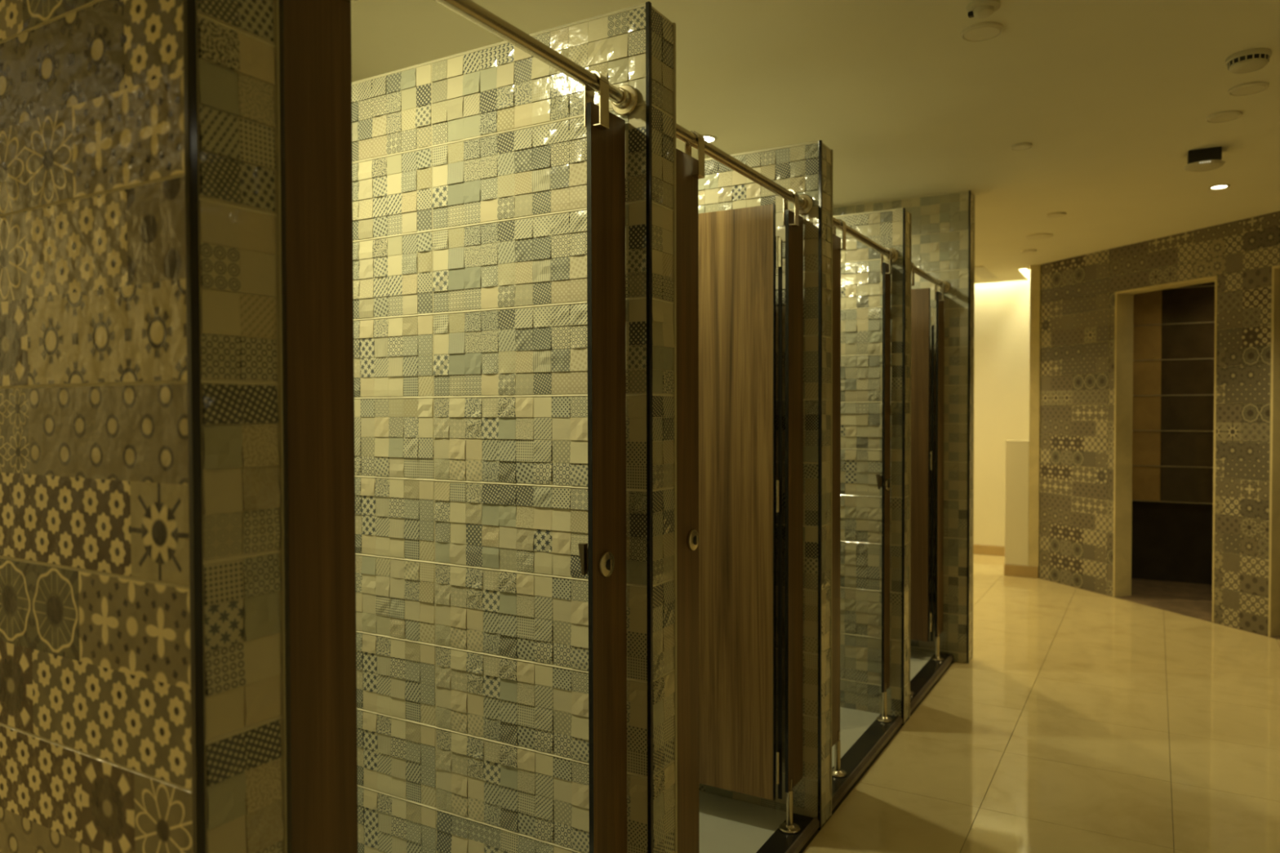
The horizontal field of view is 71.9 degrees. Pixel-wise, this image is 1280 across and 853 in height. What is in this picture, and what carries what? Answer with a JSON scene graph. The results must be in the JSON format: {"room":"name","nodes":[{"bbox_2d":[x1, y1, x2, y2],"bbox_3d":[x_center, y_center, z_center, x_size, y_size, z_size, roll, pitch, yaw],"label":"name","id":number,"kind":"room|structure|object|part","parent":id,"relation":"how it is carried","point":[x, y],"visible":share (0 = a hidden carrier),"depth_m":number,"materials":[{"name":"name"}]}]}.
{"room":"public restroom","nodes":[
{"label":"public restroom","id":0,"kind":"room"},
{"bbox_2d":[351,0,1279,284],"bbox_3d":[1.316,-1.500,3.429,8.000,0.300,12.500,0,1,30],"label":"ceiling","id":1,"kind":"structure","parent":0,"point":[1112,99],"depth_m":3.57,"materials":[{"name":"paint"}]},
{"bbox_2d":[702,134,717,142],"bbox_3d":[0.302,-1.358,4.179,0.126,0.005,0.126,0,1,30],"label":"recessed light","id":2,"kind":"object","parent":1,"relation":"in","point":[710,139],"visible":0.41,"depth_m":4.16,"materials":[{"name":"beige plastic"}]},
{"bbox_2d":[960,21,1004,41],"bbox_3d":[1.159,-1.336,2.991,0.136,0.012,0.136,0,1,30],"label":"cover plate","id":3,"kind":"object","parent":1,"relation":"attached to","point":[982,31],"visible":1,"depth_m":2.98,"materials":[{"name":"beige plastic"}]},
{"bbox_2d":[966,0,1000,18],"bbox_3d":[1.089,-1.320,2.801,0.100,0.036,0.100,0,1,30],"label":"ceiling detector","id":4,"kind":"object","parent":1,"relation":"attached to","point":[980,9],"visible":1,"depth_m":2.78,"materials":[{"name":"beige plastic"}]},
{"bbox_2d":[974,266,998,279],"bbox_3d":[3.218,-1.438,8.284,0.150,0.008,0.840,0,1,30],"label":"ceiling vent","id":5,"kind":"object","parent":1,"relation":"in","point":[982,272],"visible":0.79,"depth_m":8.29,"materials":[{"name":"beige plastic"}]},
{"bbox_2d":[1010,142,1032,150],"bbox_3d":[1.854,-1.361,4.291,0.096,0.012,0.096,0,1,30],"label":"cover plate","id":6,"kind":"object","parent":1,"relation":"attached to","point":[1024,145],"visible":1,"depth_m":4.27,"materials":[{"name":"beige plastic"}]},
{"bbox_2d":[1020,248,1036,253],"bbox_3d":[3.140,-1.415,7.133,0.120,0.012,0.120,0,1,30],"label":"cover plate","id":7,"kind":"object","parent":1,"relation":"attached to","point":[1029,251],"visible":1,"depth_m":7.10,"materials":[{"name":"beige"}]},
{"bbox_2d":[1025,233,1053,239],"bbox_3d":[2.949,-1.404,6.527,0.190,0.012,0.190,0,1,30],"label":"cover plate","id":8,"kind":"object","parent":1,"relation":"attached to","point":[1037,236],"visible":1,"depth_m":6.49,"materials":[{"name":"beige"}]},
{"bbox_2d":[1046,212,1066,217],"bbox_3d":[2.734,-1.390,5.799,0.120,0.012,0.120,0,1,30],"label":"cover plate","id":9,"kind":"object","parent":1,"relation":"attached to","point":[1052,215],"visible":1,"depth_m":5.78,"materials":[{"name":"beige plastic"}]},
{"bbox_2d":[1183,146,1225,172],"bbox_3d":[2.817,-1.327,4.409,0.176,0.088,0.176,0,1,30],"label":"ceiling sensor","id":10,"kind":"object","parent":1,"relation":"attached to","point":[1209,158],"visible":1,"depth_m":4.36,"materials":[{"name":"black plastic"}]},
{"bbox_2d":[1208,184,1230,189],"bbox_3d":[3.343,-1.383,5.098,0.106,0.005,0.106,0,1,30],"label":"recessed light","id":11,"kind":"object","parent":1,"relation":"in","point":[1218,186],"visible":1,"depth_m":5.10,"materials":[{"name":"beige plastic"}]},
{"bbox_2d":[1205,110,1242,123],"bbox_3d":[2.555,-1.355,3.864,0.136,0.012,0.136,0,1,30],"label":"cover plate","id":12,"kind":"object","parent":1,"relation":"attached to","point":[1229,115],"visible":1,"depth_m":3.85,"materials":[{"name":"beige plastic"}]},
{"bbox_2d":[1225,48,1271,73],"bbox_3d":[2.212,-1.323,3.212,0.140,0.050,0.140,0,1,30],"label":"smoke detector","id":13,"kind":"object","parent":1,"relation":"attached to","point":[1249,60],"visible":1,"depth_m":3.17,"materials":[{"name":"beige plastic"}]},
{"bbox_2d":[1227,80,1269,96],"bbox_3d":[2.430,-1.349,3.527,0.136,0.012,0.136,0,1,30],"label":"cover plate","id":14,"kind":"object","parent":1,"relation":"attached to","point":[1251,87],"visible":1,"depth_m":3.51,"materials":[{"name":"beige plastic"}]},
{"bbox_2d":[832,190,974,663],"bbox_3d":[1.196,0.002,5.716,1.809,2.786,0.159,0,1,30],"label":"wall","id":15,"kind":"structure","parent":0,"point":[943,225],"depth_m":5.25,"materials":[{"name":"beige tile"}]},
{"bbox_2d":[911,265,950,293],"bbox_3d":[1.535,-0.822,4.778,0.072,0.072,1.088,0,1,30],"label":"rail","id":16,"kind":"object","parent":15,"relation":"attached to","point":[917,271],"visible":0.39,"depth_m":4.93,"materials":[{"name":"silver metal"}]},
{"bbox_3d":[1.936,0.009,5.200,0.011,2.786,0.012,0,1,30],"label":"corner trim","id":17,"kind":"part","parent":15,"relation":"part of","materials":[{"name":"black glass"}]},
{"bbox_3d":[2.008,0.006,5.325,0.010,2.786,0.010,0,1,30],"label":"corner trim","id":18,"kind":"part","parent":15,"relation":"part of","materials":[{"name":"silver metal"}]},
{"bbox_2d":[698,554,1279,852],"bbox_3d":[1.323,1.475,3.483,8.000,0.158,12.500,0,1,30],"label":"floor","id":19,"kind":"structure","parent":0,"point":[1077,720],"depth_m":3.97,"materials":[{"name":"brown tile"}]},
{"bbox_2d":[0,0,292,852],"bbox_3d":[-1.260,0.248,1.584,1.729,2.453,0.141,0,1,30],"label":"wall","id":20,"kind":"structure","parent":19,"relation":"on","point":[145,671],"depth_m":1.17,"materials":[{"name":"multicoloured tile"}]},
{"bbox_3d":[-0.550,0.256,1.096,0.011,2.451,0.012,0,1,30],"label":"corner trim","id":21,"kind":"part","parent":20,"relation":"part of","materials":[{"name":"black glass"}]},
{"bbox_3d":[-0.490,0.254,1.211,0.022,2.451,0.011,0,1,30],"label":"corner trim","id":22,"kind":"part","parent":20,"relation":"part of","materials":[{"name":"brown metal"}]},
{"bbox_2d":[351,1,677,852],"bbox_3d":[-0.687,0.229,2.567,1.729,2.453,0.140,0,1,30],"label":"wall","id":23,"kind":"structure","parent":19,"relation":"on","point":[469,167],"depth_m":2.30,"materials":[{"name":"beige tile"}]},
{"bbox_3d":[0.023,0.237,2.079,0.011,2.451,0.012,0,1,30],"label":"corner trim","id":24,"kind":"part","parent":23,"relation":"part of","materials":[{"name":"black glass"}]},
{"bbox_3d":[0.086,0.235,2.188,0.010,2.451,0.010,0,1,30],"label":"corner trim","id":25,"kind":"part","parent":23,"relation":"part of","materials":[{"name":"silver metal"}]},
{"bbox_2d":[675,123,813,214],"bbox_3d":[0.309,-0.781,2.675,0.072,0.072,1.080,0,1,30],"label":"rail","id":26,"kind":"object","parent":23,"relation":"attached to","point":[806,202],"visible":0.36,"depth_m":2.66,"materials":[{"name":"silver metal"}]},
{"bbox_2d":[697,140,832,830],"bbox_3d":[-0.071,0.209,3.624,1.729,2.453,0.140,0,1,30],"label":"wall","id":27,"kind":"structure","parent":19,"relation":"on","point":[802,168],"depth_m":3.18,"materials":[{"name":"beige tile"}]},
{"bbox_3d":[0.639,0.217,3.136,0.011,2.451,0.012,0,1,30],"label":"corner trim","id":28,"kind":"part","parent":27,"relation":"part of","materials":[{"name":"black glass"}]},
{"bbox_3d":[0.702,0.214,3.245,0.010,2.451,0.010,0,1,30],"label":"corner trim","id":29,"kind":"part","parent":27,"relation":"part of","materials":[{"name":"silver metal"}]},
{"bbox_2d":[755,813,819,852],"bbox_3d":[0.323,1.428,2.709,0.102,0.046,1.080,0,1,30],"label":"threshold","id":30,"kind":"object","parent":19,"relation":"on","point":[780,842],"visible":0.85,"depth_m":3.01,"materials":[{"name":"black stone"}]},
{"bbox_2d":[675,130,705,852],"bbox_3d":[0.101,0.309,2.341,0.074,2.214,0.258,0,1,30],"label":"door","id":31,"kind":"structure","parent":30,"relation":"on","point":[689,169],"depth_m":2.38,"materials":[{"name":"brown wood laminate"},{"name":"black metal"},{"name":"satin champagne metal"}]},
{"bbox_2d":[697,189,803,834],"bbox_3d":[0.250,0.292,3.248,0.735,2.214,0.172,0,1,29],"label":"door","id":32,"kind":"structure","parent":30,"relation":"on","point":[740,251],"depth_m":3.09,"materials":[{"name":"brown wood"}]},
{"bbox_3d":[0.540,0.294,3.094,0.074,2.214,0.160,0,1,30],"label":"door panel","id":33,"kind":"part","parent":32,"relation":"part of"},
{"bbox_2d":[831,713,902,811],"bbox_3d":[0.935,1.407,3.759,0.102,0.046,1.064,0,1,30],"label":"threshold","id":34,"kind":"object","parent":19,"relation":"on","point":[855,761],"visible":0.76,"depth_m":3.75,"materials":[{"name":"black stone"}]},
{"bbox_2d":[831,217,898,777],"bbox_3d":[0.922,0.276,3.745,0.077,2.226,1.064,0,1,30],"label":"door","id":35,"kind":"structure","parent":34,"relation":"on","point":[837,772],"depth_m":3.54,"materials":[{"name":"brown wood"}]},
{"bbox_3d":[0.921,-0.801,3.725,0.072,0.072,1.064,0,1,30],"label":"head rail","id":36,"kind":"part","parent":35,"relation":"part of","materials":[{"name":"silver metal"}]},
{"bbox_3d":[1.156,0.274,4.151,0.074,2.214,0.128,0,1,30],"label":"door panel","id":37,"kind":"part","parent":35,"relation":"part of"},
{"bbox_2d":[832,207,911,725],"bbox_3d":[0.537,0.188,4.667,1.729,2.453,0.140,0,1,30],"label":"wall","id":38,"kind":"structure","parent":19,"relation":"on","point":[861,277],"depth_m":4.26,"materials":[{"name":"beige tile"}]},
{"bbox_3d":[1.247,0.196,4.179,0.011,2.451,0.012,0,1,30],"label":"corner trim","id":39,"kind":"part","parent":38,"relation":"part of","materials":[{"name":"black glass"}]},
{"bbox_3d":[1.310,0.194,4.288,0.010,2.451,0.010,0,1,30],"label":"corner trim","id":40,"kind":"part","parent":38,"relation":"part of","materials":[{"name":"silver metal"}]},
{"bbox_2d":[910,653,953,713],"bbox_3d":[1.549,1.387,4.813,0.102,0.046,1.088,0,1,30],"label":"threshold","id":41,"kind":"object","parent":19,"relation":"on","point":[923,681],"visible":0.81,"depth_m":4.82,"materials":[{"name":"black stone"}]},
{"bbox_2d":[910,262,914,696],"bbox_3d":[1.325,0.268,4.440,0.074,2.214,0.255,0,1,30],"label":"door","id":42,"kind":"structure","parent":41,"relation":"on","point":[912,693],"depth_m":4.48,"materials":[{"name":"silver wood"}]},
{"bbox_2d":[910,279,944,661],"bbox_3d":[1.472,0.252,5.344,0.735,2.214,0.197,0,1,29],"label":"door","id":43,"kind":"structure","parent":41,"relation":"on","point":[922,312],"depth_m":5.14,"materials":[{"name":"brown wood"}]},
{"bbox_3d":[1.763,0.254,5.191,0.074,2.214,0.182,0,1,30],"label":"door panel","id":44,"kind":"part","parent":43,"relation":"part of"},
{"bbox_3d":[-0.271,1.448,1.689,0.102,0.046,0.995,0,1,30],"label":"threshold","id":45,"kind":"object","parent":19,"relation":"on","visible":0},
{"bbox_2d":[284,0,637,852],"bbox_3d":[-0.285,0.316,1.675,0.077,2.226,0.995,0,1,30],"label":"frame","id":46,"kind":"structure","parent":45,"relation":"on","point":[317,68],"depth_m":1.36,"materials":[{"name":"brown wood laminate"},{"name":"black metal"},{"name":"satin champagne metal"}]},
{"bbox_3d":[-0.285,-0.761,1.655,0.072,0.072,0.995,0,1,30],"label":"head rail","id":47,"kind":"part","parent":46,"relation":"part of","materials":[{"name":"silver metal"}]},
{"bbox_3d":[-0.076,0.315,2.037,0.074,2.214,0.161,0,1,30],"label":"door panel","id":48,"kind":"part","parent":46,"relation":"part of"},
{"bbox_2d":[973,269,1030,546],"bbox_3d":[2.507,-0.200,9.810,3.650,3.035,0.120,0,1,30],"label":"wall","id":49,"kind":"structure","parent":0,"point":[1002,338],"depth_m":9.07,"materials":[{"name":"beige paint"}]},
{"bbox_2d":[973,544,1004,555],"bbox_3d":[2.515,1.269,9.756,3.540,0.100,0.015,0,1,30],"label":"baseboard","id":50,"kind":"structure","parent":49,"relation":"attached to","point":[977,548],"depth_m":9.12,"materials":[{"name":"beige wood"}]},
{"bbox_2d":[1004,440,1029,566],"bbox_3d":[3.421,0.737,7.999,0.200,1.222,0.120,0,1,30],"label":"wall","id":51,"kind":"structure","parent":0,"point":[1016,451],"depth_m":7.95,"materials":[{"name":"beige paint"}]},
{"bbox_2d":[1004,564,1038,577],"bbox_3d":[3.421,1.299,7.932,0.283,0.100,0.015,0,1,30],"label":"baseboard","id":52,"kind":"structure","parent":51,"relation":"attached to","point":[1009,570],"depth_m":7.92,"materials":[{"name":"beige stone"}]},
{"bbox_2d":[1028,264,1040,577],"bbox_3d":[3.541,-0.043,7.914,0.082,2.785,0.120,0,1,30],"label":"wall","id":53,"kind":"structure","parent":0,"point":[1035,270],"depth_m":7.86,"materials":[{"name":"beige paint"}]},
{"bbox_2d":[1039,210,1279,635],"bbox_3d":[4.385,0.003,5.215,0.164,2.785,5.500,0,1,-16],"label":"wall","id":54,"kind":"structure","parent":0,"point":[1077,293],"depth_m":6.70,"materials":[{"name":"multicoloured tile"}]},
{"bbox_2d":[1112,275,1217,622],"bbox_3d":[3.982,0.154,6.630,0.169,2.434,0.897,0,1,-16],"label":"trim","id":55,"kind":"structure","parent":54,"relation":"attached to","point":[1124,300],"depth_m":7.04,"materials":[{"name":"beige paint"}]},
{"bbox_2d":[1268,265,1279,636],"bbox_3d":[4.339,0.176,5.381,0.169,2.434,0.908,0,1,-16],"label":"trim","id":56,"kind":"structure","parent":54,"relation":"attached to","point":[1274,482],"depth_m":5.79,"materials":[{"name":"beige paint"}]},
{"bbox_2d":[1131,281,1214,584],"bbox_3d":[5.675,-0.034,7.076,3.920,2.785,0.119,0,1,30],"label":"wall","id":57,"kind":"structure","parent":0,"point":[1174,328],"depth_m":7.64,"materials":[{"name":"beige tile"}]}
]}

